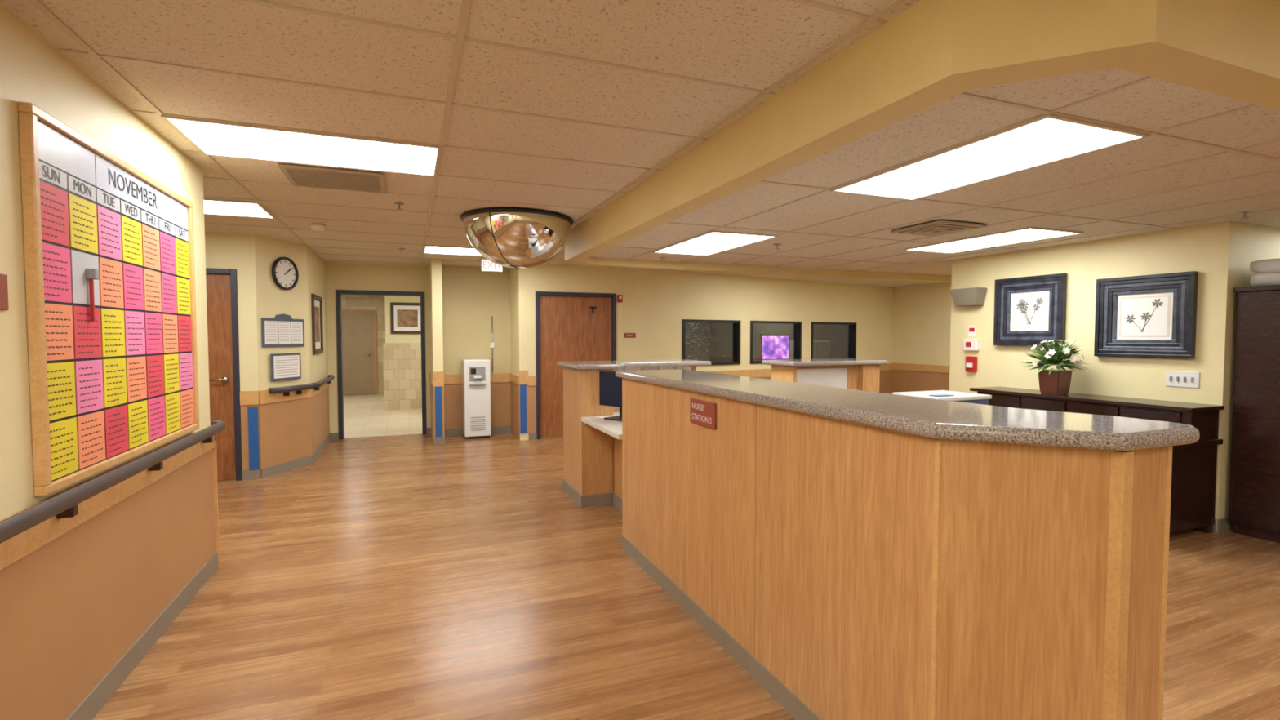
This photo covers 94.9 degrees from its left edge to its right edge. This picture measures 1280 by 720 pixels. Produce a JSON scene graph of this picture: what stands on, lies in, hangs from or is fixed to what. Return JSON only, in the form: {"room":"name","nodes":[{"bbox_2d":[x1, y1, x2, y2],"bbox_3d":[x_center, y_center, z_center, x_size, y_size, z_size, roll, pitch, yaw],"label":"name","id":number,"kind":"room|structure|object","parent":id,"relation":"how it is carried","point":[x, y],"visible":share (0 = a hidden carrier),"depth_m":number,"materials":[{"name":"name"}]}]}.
{"room":"hospital interior","nodes":[
{"label":"hospital interior","id":0,"kind":"room"},
{"bbox_2d":[0,4,215,719],"bbox_3d":[-1.365,0.207,0.196,0.138,2.470,7.350,-1,2,-21],"label":"wall","id":1,"kind":"structure","parent":0,"point":[77,592],"depth_m":2.15,"materials":[{"name":"beige paint"}]},
{"bbox_2d":[0,273,8,310],"bbox_3d":[-1.898,-0.203,1.685,0.007,0.110,0.260,-1,2,-21],"label":"room sign","id":2,"kind":"object","parent":1,"relation":"attached to","point":[3,277],"visible":1,"depth_m":1.79,"materials":[{"name":"red plastic"}]},
{"bbox_2d":[17,101,199,496],"bbox_3d":[-2.241,-0.218,2.614,0.049,1.275,1.520,-1,2,-21],"label":"notice board","id":3,"kind":"object","parent":1,"relation":"attached to","point":[108,247],"visible":1,"depth_m":2.31,"materials":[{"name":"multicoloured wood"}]},
{"bbox_2d":[0,420,225,543],"bbox_3d":[-1.274,0.563,0.263,0.082,0.104,7.315,-1,2,-21],"label":"handrail","id":4,"kind":"object","parent":1,"relation":"attached to","point":[65,504],"visible":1,"depth_m":2.10,"materials":[{"name":"grey plastic"}]},
{"bbox_2d":[65,551,217,719],"bbox_3d":[-1.307,1.390,0.267,0.010,0.100,7.350,-1,2,-21],"label":"baseboard","id":5,"kind":"structure","parent":1,"relation":"attached to","point":[87,709],"depth_m":2.61,"materials":[{"name":"beige plastic"}]},
{"bbox_2d":[212,440,219,567],"bbox_3d":[-2.656,0.903,3.675,0.027,0.800,0.012,-1,2,-21],"label":"trim","id":6,"kind":"structure","parent":1,"relation":"attached to","point":[214,450],"depth_m":3.67,"materials":[{"name":"brown wood"}]},
{"bbox_2d":[204,231,261,475],"bbox_3d":[-5.087,-0.007,5.525,2.580,2.470,0.138,-1,2,-21],"label":"wall","id":7,"kind":"structure","parent":0,"point":[237,251],"depth_m":5.90,"materials":[{"name":"beige paint"}]},
{"bbox_2d":[205,267,242,480],"bbox_3d":[-4.522,0.160,5.748,1.046,2.118,0.169,-1,2,-21],"label":"door","id":8,"kind":"structure","parent":7,"relation":"in","point":[221,283],"depth_m":5.86,"materials":[{"name":"brown wood"}]},
{"bbox_2d":[241,469,261,479],"bbox_3d":[-5.065,1.180,5.515,2.580,0.100,0.010,-1,2,-21],"label":"baseboard","id":9,"kind":"structure","parent":7,"relation":"attached to","point":[255,473],"depth_m":5.95,"materials":[{"name":"beige plastic"}]},
{"bbox_2d":[247,406,259,470],"bbox_3d":[-3.909,0.792,5.945,0.087,0.640,0.003,-1,2,-21],"label":"guard","id":10,"kind":"object","parent":7,"relation":"attached to","point":[253,431],"visible":1,"depth_m":5.94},
{"bbox_2d":[254,235,311,470],"bbox_3d":[-3.859,-0.038,6.313,0.138,2.470,0.720,0,2,9],"label":"wall","id":11,"kind":"structure","parent":0,"point":[285,421],"depth_m":6.25,"materials":[{"name":"beige paint"}]},
{"bbox_2d":[261,313,304,346],"bbox_3d":[-3.801,-0.317,6.272,0.022,0.350,0.580,0,2,9],"label":"frame","id":12,"kind":"object","parent":11,"relation":"attached to","point":[282,331],"visible":1,"depth_m":6.24,"materials":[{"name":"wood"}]},
{"bbox_2d":[271,257,298,289],"bbox_3d":[-3.786,-0.923,6.275,0.042,0.350,0.350,0,2,9],"label":"wall clock","id":13,"kind":"object","parent":11,"relation":"attached to","point":[285,273],"visible":1,"depth_m":6.27,"materials":[{"name":"black plastic"}]},
{"bbox_2d":[270,352,301,381],"bbox_3d":[-3.784,0.070,6.289,0.019,0.285,0.410,0,2,9],"label":"frame","id":14,"kind":"object","parent":11,"relation":"attached to","point":[284,366],"visible":1,"depth_m":6.26,"materials":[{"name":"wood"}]},
{"bbox_2d":[261,454,312,478],"bbox_3d":[-3.798,1.146,6.350,0.010,0.100,0.720,0,2,9],"label":"baseboard","id":15,"kind":"structure","parent":11,"relation":"attached to","point":[269,471],"depth_m":6.31,"materials":[{"name":"beige plastic"}]},
{"bbox_2d":[268,383,313,395],"bbox_3d":[-3.748,0.328,6.360,0.082,0.104,0.615,0,2,9],"label":"handrail","id":16,"kind":"object","parent":11,"relation":"attached to","point":[286,390],"visible":1,"depth_m":6.28,"materials":[{"name":"grey plastic"}]},
{"bbox_2d":[306,246,329,454],"bbox_3d":[-4.096,-0.082,7.400,0.138,2.470,1.633,-1,2,-21],"label":"wall","id":17,"kind":"structure","parent":0,"point":[316,266],"depth_m":7.33,"materials":[{"name":"beige paint"}]},
{"bbox_2d":[311,293,323,354],"bbox_3d":[-3.955,-0.435,7.209,0.030,0.710,0.700,-1,2,-21],"label":"framed picture","id":18,"kind":"object","parent":17,"relation":"attached to","point":[316,300],"visible":1,"depth_m":7.21,"materials":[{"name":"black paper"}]},
{"bbox_2d":[312,433,330,463],"bbox_3d":[-4.038,1.101,7.470,0.010,0.100,1.633,-1,2,-21],"label":"baseboard","id":19,"kind":"structure","parent":17,"relation":"attached to","point":[315,455],"depth_m":7.35,"materials":[{"name":"beige plastic"}]},
{"bbox_2d":[311,374,334,390],"bbox_3d":[-3.990,0.285,7.429,0.082,0.104,1.518,-1,2,-21],"label":"handrail","id":20,"kind":"object","parent":17,"relation":"attached to","point":[327,380],"visible":0.96,"depth_m":7.08,"materials":[{"name":"grey plastic"}]},
{"bbox_2d":[325,262,431,434],"bbox_3d":[-3.742,-0.125,8.480,1.349,2.470,0.120,-1,2,-21],"label":"wall","id":21,"kind":"structure","parent":0,"point":[339,276],"depth_m":8.31,"materials":[{"name":"beige paint"}]},
{"bbox_2d":[329,427,431,439],"bbox_3d":[-3.716,1.061,8.462,1.349,0.100,0.010,-1,2,-21],"label":"baseboard","id":22,"kind":"structure","parent":21,"relation":"attached to","point":[334,436],"depth_m":8.24,"materials":[{"name":"beige plastic"}]},
{"bbox_2d":[335,289,426,439],"bbox_3d":[-3.717,0.060,8.492,1.156,2.098,0.150,-1,2,-21],"label":"door frame","id":23,"kind":"structure","parent":21,"relation":"attached to","point":[339,292],"depth_m":8.32,"materials":[{"name":"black metal"}]},
{"bbox_2d":[341,294,422,410],"bbox_3d":[-5.133,-0.253,11.665,6.000,2.470,6.830,-1,2,-21],"label":"wall","id":24,"kind":"structure","parent":0,"point":[398,355],"depth_m":11.65,"materials":[{"name":"beige tile"}]},
{"bbox_2d":[342,309,377,395],"bbox_3d":[-6.954,-0.178,14.410,0.920,2.100,0.094,-1,2,-21],"label":"door","id":25,"kind":"structure","parent":24,"relation":"in","point":[359,339],"depth_m":14.45,"materials":[{"name":"wood"}]},
{"bbox_2d":[390,302,421,333],"bbox_3d":[-4.621,-0.829,11.681,0.620,0.620,0.030,-1,2,-21],"label":"framed picture","id":26,"kind":"object","parent":24,"relation":"attached to","point":[405,317],"visible":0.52,"depth_m":11.67,"materials":[{"name":"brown paper"}]},
{"bbox_2d":[343,394,422,438],"bbox_3d":[-5.131,0.978,11.710,5.800,0.004,6.940,-1,2,-21],"label":"floor tile","id":27,"kind":"structure","parent":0,"point":[364,415],"depth_m":10.27,"materials":[{"name":"beige tile"}]},
{"bbox_2d":[429,259,444,439],"bbox_3d":[-2.891,-0.119,8.321,0.154,2.470,1.040,-1,2,-21],"label":"wall","id":28,"kind":"structure","parent":0,"point":[436,375],"depth_m":7.86,"materials":[{"name":"beige paint"}]},
{"bbox_2d":[432,436,444,444],"bbox_3d":[-2.698,1.084,7.895,0.154,0.100,0.024,-1,2,-21],"label":"baseboard","id":29,"kind":"structure","parent":28,"relation":"attached to","point":[440,440],"depth_m":7.88,"materials":[{"name":"beige plastic"}]},
{"bbox_2d":[0,0,938,287],"bbox_3d":[0.186,-1.357,7.118,14.000,0.100,19.600,-1,2,-21],"label":"ceiling","id":30,"kind":"structure","parent":0,"point":[754,44],"depth_m":2.34,"materials":[{"name":"tile"}]},
{"bbox_2d":[204,198,275,218],"bbox_3d":[-3.571,-1.195,4.519,1.220,0.014,0.610,-1,2,-21],"label":"ceiling light panel","id":31,"kind":"object","parent":30,"relation":"in","point":[211,206],"depth_m":4.65,"materials":[{"name":"white plastic"}]},
{"bbox_2d":[160,115,441,177],"bbox_3d":[-1.740,-1.142,3.200,1.220,0.014,0.610,-1,2,-21],"label":"ceiling light panel","id":32,"kind":"object","parent":30,"relation":"in","point":[212,138],"depth_m":3.14,"materials":[{"name":"white plastic"}]},
{"bbox_2d":[310,223,325,231],"bbox_3d":[-2.933,-1.208,5.356,0.130,0.044,0.130,-1,2,-21],"label":"smoke detector","id":33,"kind":"object","parent":30,"relation":"attached to","point":[318,227],"visible":1,"depth_m":5.31,"materials":[{"name":"white plastic"}]},
{"bbox_2d":[277,163,386,193],"bbox_3d":[-1.957,-1.161,3.791,0.570,0.011,0.510,-1,2,-21],"label":"ceiling return vent","id":34,"kind":"object","parent":30,"relation":"in","point":[298,175],"depth_m":3.75,"materials":[{"name":"white metal"}]},
{"bbox_2d":[394,202,404,210],"bbox_3d":[-1.842,-1.172,4.497,0.070,0.045,0.070,-1,2,-21],"label":"sprinkler head","id":35,"kind":"object","parent":30,"relation":"attached to","point":[397,203],"visible":1,"depth_m":4.49},
{"bbox_2d":[422,244,482,256],"bbox_3d":[-1.946,-1.297,7.049,1.220,0.014,0.610,-1,2,-21],"label":"ceiling light panel","id":36,"kind":"object","parent":30,"relation":"in","point":[427,249],"depth_m":6.96,"materials":[{"name":"white plastic"}]},
{"bbox_2d":[28,0,905,268],"bbox_3d":[1.385,-1.171,3.807,13.400,0.006,12.050,-1,2,-21],"label":"grid","id":37,"kind":"object","parent":30,"relation":"attached to","point":[465,6],"depth_m":2.42,"materials":[{"name":"white metal"}]},
{"bbox_2d":[481,259,502,271],"bbox_3d":[-1.915,-1.236,7.601,0.260,0.180,0.031,-1,2,-21],"label":"exit sign","id":38,"kind":"object","parent":30,"relation":"attached to","point":[486,265],"visible":0.7,"depth_m":7.58,"materials":[{"name":"white plastic"}]},
{"bbox_2d":[459,207,573,269],"bbox_3d":[-1.061,-1.006,5.113,0.962,0.425,0.962,-1,2,-21],"label":"dome","id":39,"kind":"object","parent":30,"relation":"attached to","point":[521,238],"visible":1,"depth_m":4.79,"materials":[{"name":"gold metal"}]},
{"bbox_2d":[773,244,781,249],"bbox_3d":[1.235,-1.014,5.287,0.070,0.045,0.070,-1,2,-21],"label":"sprinkler head","id":40,"kind":"object","parent":30,"relation":"attached to","point":[776,245],"visible":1,"depth_m":5.28},
{"bbox_2d":[564,0,1279,282],"bbox_3d":[3.755,-1.095,5.217,7.920,0.270,5.150,-1,2,-21],"label":"ceiling soffit","id":41,"kind":"structure","parent":30,"relation":"attached to","point":[932,52],"depth_m":1.79,"materials":[{"name":"beige paint"}]},
{"bbox_2d":[1237,210,1252,219],"bbox_3d":[4.032,-0.965,3.917,0.070,0.045,0.070,-1,2,-21],"label":"sprinkler head","id":42,"kind":"object","parent":30,"relation":"attached to","point":[1244,213],"visible":1,"depth_m":3.91},
{"bbox_2d":[441,265,511,429],"bbox_3d":[-2.434,-0.135,8.717,1.000,2.470,0.138,-1,2,-21],"label":"wall","id":43,"kind":"structure","parent":0,"point":[471,295],"depth_m":8.65,"materials":[{"name":"paint"}]},
{"bbox_2d":[444,426,511,435],"bbox_3d":[-2.411,1.051,8.707,1.000,0.100,0.010,-1,2,-21],"label":"baseboard","id":44,"kind":"structure","parent":43,"relation":"attached to","point":[453,432],"depth_m":8.78,"materials":[{"name":"beige plastic"}]},
{"bbox_2d":[489,315,494,373],"bbox_3d":[-2.196,-0.231,8.739,0.060,0.840,0.025,-1,2,-21],"label":"supply pipe","id":45,"kind":"object","parent":43,"relation":"attached to","point":[492,344],"visible":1,"depth_m":8.73,"materials":[{"name":"metal"}]},
{"bbox_2d":[509,267,528,439],"bbox_3d":[-1.784,-0.129,8.570,0.138,2.470,0.888,-1,2,-21],"label":"wall","id":46,"kind":"structure","parent":0,"point":[518,376],"depth_m":8.21,"materials":[{"name":"beige paint"}]},
{"bbox_2d":[527,263,622,432],"bbox_3d":[-0.931,-0.126,8.503,1.400,2.470,0.138,-1,2,-21],"label":"wall","id":47,"kind":"structure","parent":0,"point":[555,277],"depth_m":8.32,"materials":[{"name":"beige paint"}]},
{"bbox_2d":[528,432,536,439],"bbox_3d":[-0.908,1.060,8.493,1.400,0.100,0.010,-1,2,-21],"label":"baseboard","id":48,"kind":"structure","parent":47,"relation":"attached to","point":[532,436],"depth_m":8.25,"materials":[{"name":"beige plastic"}]},
{"bbox_2d":[535,291,616,439],"bbox_3d":[-0.924,0.070,8.508,1.186,2.078,0.169,-1,2,-21],"label":"door","id":49,"kind":"structure","parent":47,"relation":"in","point":[570,326],"depth_m":8.41,"materials":[{"name":"brown wood"}]},
{"bbox_2d":[617,294,622,302],"bbox_3d":[-0.293,-0.902,8.642,0.070,0.110,0.050,-1,2,-21],"label":"fire alarm strobe","id":50,"kind":"object","parent":47,"relation":"attached to","point":[620,297],"visible":1,"depth_m":8.63,"materials":[{"name":"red plastic"}]},
{"bbox_2d":[624,333,635,337],"bbox_3d":[-0.149,-0.367,8.770,0.200,0.070,0.008,-1,3,-33],"label":"room sign","id":51,"kind":"object","parent":47,"relation":"attached to","point":[626,335],"visible":1,"depth_m":8.77,"materials":[{"name":"red plastic"}]},
{"bbox_2d":[92,432,1279,719],"bbox_3d":[0.186,1.211,7.221,14.000,0.100,19.600,-1,2,-21],"label":"floor","id":52,"kind":"structure","parent":0,"point":[398,577],"depth_m":3.12,"materials":[{"name":"wood"}]},
{"bbox_2d":[462,358,490,439],"bbox_3d":[-2.353,0.551,8.458,0.360,1.120,0.410,-1,2,-21],"label":"water dispenser","id":53,"kind":"object","parent":52,"relation":"on","point":[476,373],"visible":1,"depth_m":8.32,"materials":[{"name":"white plastic"}]},
{"bbox_2d":[581,414,622,511],"bbox_3d":[-0.015,0.877,4.633,0.660,0.775,0.940,-1,2,-21],"label":"reception desk","id":54,"kind":"object","parent":52,"relation":"on","point":[613,428],"visible":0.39,"depth_m":4.88,"materials":[{"name":"white laminate"}]},
{"bbox_2d":[599,370,622,421],"bbox_3d":[-0.147,0.287,4.778,0.460,0.390,0.180,2,3,40],"label":"computer monitor","id":55,"kind":"object","parent":54,"relation":"on","point":[610,385],"visible":0.51,"depth_m":4.81,"materials":[{"name":"black plastic"}]},
{"bbox_2d":[556,359,711,507],"bbox_3d":[-0.012,0.623,5.490,1.380,1.215,0.730,-1,2,-21],"label":"reception desk","id":56,"kind":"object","parent":52,"relation":"on","point":[588,480],"depth_m":5.05,"materials":[{"name":"brown wood"}]},
{"bbox_2d":[613,366,690,371],"bbox_3d":[0.096,0.181,5.580,0.860,0.230,0.007,-1,2,-21],"label":"paper notices","id":57,"kind":"object","parent":56,"relation":"attached to","point":[651,367],"visible":0.17,"depth_m":5.59,"materials":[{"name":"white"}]},
{"bbox_2d":[684,322,725,361],"bbox_3d":[1.115,0.020,10.739,1.261,1.998,1.193,-1,2,-21],"label":"tree","id":58,"kind":"object","parent":52,"relation":"on","point":[702,342],"visible":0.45,"depth_m":10.71,"materials":[{"name":"green plant"}]},
{"bbox_2d":[759,333,789,360],"bbox_3d":[2.559,0.240,11.456,1.300,1.500,0.500,-1,3,-33],"label":"television","id":59,"kind":"object","parent":52,"relation":"on","point":[771,346],"visible":0.35,"depth_m":11.43,"materials":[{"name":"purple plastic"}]},
{"bbox_2d":[789,340,830,359],"bbox_3d":[4.024,0.211,14.066,1.000,1.350,0.520,-1,3,-33],"label":"storage cabinet","id":60,"kind":"object","parent":52,"relation":"on","point":[821,348],"visible":0.22,"depth_m":13.88,"materials":[{"name":"white laminate"}]},
{"bbox_2d":[761,358,887,392],"bbox_3d":[1.839,0.607,5.891,1.120,1.215,0.520,-1,2,-21],"label":"countertop","id":61,"kind":"structure","parent":52,"relation":"on","point":[857,374],"depth_m":5.73,"materials":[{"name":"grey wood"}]},
{"bbox_2d":[615,368,1199,719],"bbox_3d":[0.802,0.728,2.858,0.935,1.215,2.928,-1,2,-21],"label":"station","id":62,"kind":"object","parent":52,"relation":"on","point":[859,554],"visible":1,"depth_m":1.75,"materials":[{"name":"brown wood"}]},
{"bbox_2d":[689,397,715,429],"bbox_3d":[0.308,0.261,2.896,0.011,0.125,0.260,-1,2,-21],"label":"station sign","id":63,"kind":"object","parent":62,"relation":"attached to","point":[703,413],"depth_m":2.88,"materials":[{"name":"red plastic"}]},
{"bbox_2d":[892,390,991,404],"bbox_3d":[2.321,0.762,4.511,0.600,1.016,0.570,-1,2,-21],"label":"desk","id":64,"kind":"object","parent":52,"relation":"on","point":[953,396],"visible":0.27,"depth_m":4.38,"materials":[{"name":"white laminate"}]},
{"bbox_2d":[969,386,1224,533],"bbox_3d":[3.603,0.778,4.991,0.737,0.945,1.760,-1,2,-21],"label":"sideboard","id":65,"kind":"object","parent":52,"relation":"on","point":[1193,470],"visible":0.2,"depth_m":4.30,"materials":[{"name":"brown wood"}]},
{"bbox_2d":[1022,339,1087,395],"bbox_3d":[3.613,0.057,5.148,0.455,0.482,0.560,-1,2,-21],"label":"flower arrangement","id":66,"kind":"object","parent":65,"relation":"on","point":[1051,381],"visible":1,"depth_m":5.10,"materials":[{"name":"green plant"}]},
{"bbox_2d":[1227,284,1279,543],"bbox_3d":[4.838,0.391,3.900,0.693,1.805,1.155,-1,2,-21],"label":"wardrobe","id":67,"kind":"object","parent":52,"relation":"on","point":[1254,495],"visible":1,"depth_m":4.18,"materials":[{"name":"brown wood"}]},
{"bbox_2d":[1249,258,1279,286],"bbox_3d":[4.802,-0.619,3.964,0.578,0.206,0.816,-1,2,-21],"label":"linens","id":68,"kind":"object","parent":67,"relation":"on","point":[1267,272],"visible":0.89,"depth_m":4.16,"materials":[{"name":"white fabric"}]},
{"bbox_2d":[622,267,893,394],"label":"wall","id":69,"kind":"structure","parent":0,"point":[655,303],"depth_m":10.01,"materials":[{"name":"yellow paint"}]},
{"bbox_2d":[684,322,848,362],"bbox_3d":[2.157,-0.398,12.142,6.800,2.120,2.870,-1,3,-33],"label":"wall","id":70,"kind":"structure","parent":0,"point":[837,335],"depth_m":13.72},
{"bbox_2d":[682,319,740,364],"bbox_3d":[1.155,-0.289,9.685,1.220,0.740,0.142,-1,3,-33],"label":"window","id":71,"kind":"structure","parent":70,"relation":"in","point":[736,323],"depth_m":9.90,"materials":[{"name":"black plastic"}]},
{"bbox_2d":[750,320,801,364],"bbox_3d":[2.396,-0.321,10.491,1.260,0.740,0.142,-1,3,-33],"label":"window","id":72,"kind":"structure","parent":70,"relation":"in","point":[797,325],"depth_m":10.75,"materials":[{"name":"black plastic"}]},
{"bbox_2d":[810,321,856,359],"bbox_3d":[3.700,-0.355,11.337,1.290,0.740,0.142,-1,3,-33],"label":"window","id":73,"kind":"structure","parent":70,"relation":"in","point":[852,326],"depth_m":11.62,"materials":[{"name":"black plastic"}]},
{"bbox_2d":[891,282,951,394],"bbox_3d":[6.203,-0.191,10.123,0.138,2.470,4.750,-1,2,-21],"label":"wall","id":74,"kind":"structure","parent":0,"point":[922,324],"depth_m":11.60,"materials":[{"name":"beige paint"}]},
{"bbox_2d":[591,67,1279,275],"bbox_3d":[3.822,-1.071,5.239,7.780,0.060,4.880,-1,2,-21],"label":"ceiling lowered","id":75,"kind":"structure","parent":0,"point":[1153,104],"depth_m":3.29,"materials":[{"name":"white tile"}]},
{"bbox_2d":[652,230,777,255],"bbox_3d":[0.623,-1.035,5.270,0.610,0.014,1.220,-1,2,-21],"label":"ceiling light panel","id":76,"kind":"object","parent":75,"relation":"in","point":[714,242],"depth_m":5.16,"materials":[{"name":"white plastic"}]},
{"bbox_2d":[890,219,986,236],"bbox_3d":[2.252,-0.988,4.452,0.460,0.030,0.460,-1,2,-21],"label":"air diffuser","id":77,"kind":"object","parent":75,"relation":"in","point":[940,227],"depth_m":4.37,"materials":[{"name":"white metal"}]},
{"bbox_2d":[612,76,1279,271],"bbox_3d":[2.031,-1.010,4.536,3.929,0.006,4.860,-1,2,-21],"label":"grid","id":78,"kind":"object","parent":75,"relation":"attached to","point":[1043,112],"depth_m":3.33,"materials":[{"name":"white metal"}]},
{"bbox_2d":[830,113,1151,200],"bbox_3d":[1.576,-0.938,2.853,0.610,0.014,1.220,-1,2,-21],"label":"ceiling light panel","id":79,"kind":"object","parent":75,"relation":"in","point":[1050,138],"depth_m":2.68,"materials":[{"name":"white plastic"}]},
{"bbox_2d":[903,226,1083,253],"bbox_3d":[3.007,-1.029,5.113,0.610,0.014,1.220,-1,2,-21],"label":"ceiling light panel","id":80,"kind":"object","parent":75,"relation":"in","point":[1030,233],"depth_m":4.98,"materials":[{"name":"white plastic"}]},
{"bbox_2d":[949,221,1279,532],"bbox_3d":[5.682,-0.030,6.111,3.950,2.470,2.340,-1,2,-21],"label":"wall","id":81,"kind":"structure","parent":0,"point":[1222,254],"depth_m":4.83,"materials":[{"name":"beige paint"}]},
{"bbox_2d":[949,287,987,306],"bbox_3d":[3.441,-0.658,6.170,0.156,0.180,0.336,-1,2,-21],"label":"light","id":82,"kind":"object","parent":81,"relation":"attached to","point":[973,296],"visible":1,"depth_m":6.10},
{"bbox_2d":[965,355,977,371],"bbox_3d":[3.493,0.041,6.203,0.058,0.160,0.110,-1,2,-21],"label":"fire alarm box","id":83,"kind":"object","parent":81,"relation":"attached to","point":[971,361],"visible":1,"depth_m":6.18,"materials":[{"name":"red plastic"}]},
{"bbox_2d":[964,339,979,351],"bbox_3d":[3.497,-0.159,6.202,0.044,0.120,0.160,-1,2,-21],"label":"box","id":84,"kind":"object","parent":81,"relation":"attached to","point":[969,344],"visible":1,"depth_m":6.18,"materials":[{"name":"white plastic"}]},
{"bbox_2d":[968,325,975,336],"bbox_3d":[3.509,-0.304,6.212,0.009,0.110,0.080,-1,2,-21],"label":"fire alarm strobe","id":85,"kind":"object","parent":81,"relation":"attached to","point":[971,331],"visible":1,"depth_m":6.21,"materials":[{"name":"white plastic"}]},
{"bbox_2d":[993,273,1066,346],"bbox_3d":[3.716,-0.466,5.625,0.050,0.660,0.670,-1,2,-21],"label":"framed picture","id":86,"kind":"object","parent":81,"relation":"attached to","point":[1031,310],"visible":0.95,"depth_m":5.61,"materials":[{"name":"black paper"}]},
{"bbox_2d":[1093,271,1198,359],"bbox_3d":[4.062,-0.351,4.750,0.050,0.660,0.680,-1,2,-21],"label":"framed picture","id":87,"kind":"object","parent":81,"relation":"attached to","point":[1153,315],"visible":1,"depth_m":4.72,"materials":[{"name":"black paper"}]},
{"bbox_2d":[1165,370,1199,387],"bbox_3d":[4.177,0.148,4.523,0.017,0.120,0.208,-1,2,-21],"label":"switch plate","id":88,"kind":"object","parent":81,"relation":"attached to","point":[1176,379],"visible":1,"depth_m":4.52,"materials":[{"name":"white plastic"}]},
{"bbox_2d":[1212,517,1233,533],"bbox_3d":[5.634,1.155,6.128,3.862,0.100,2.342,-1,2,-21],"label":"baseboard","id":89,"kind":"structure","parent":81,"relation":"attached to","point":[1223,525],"depth_m":4.36,"materials":[{"name":"beige plastic"}]}
]}

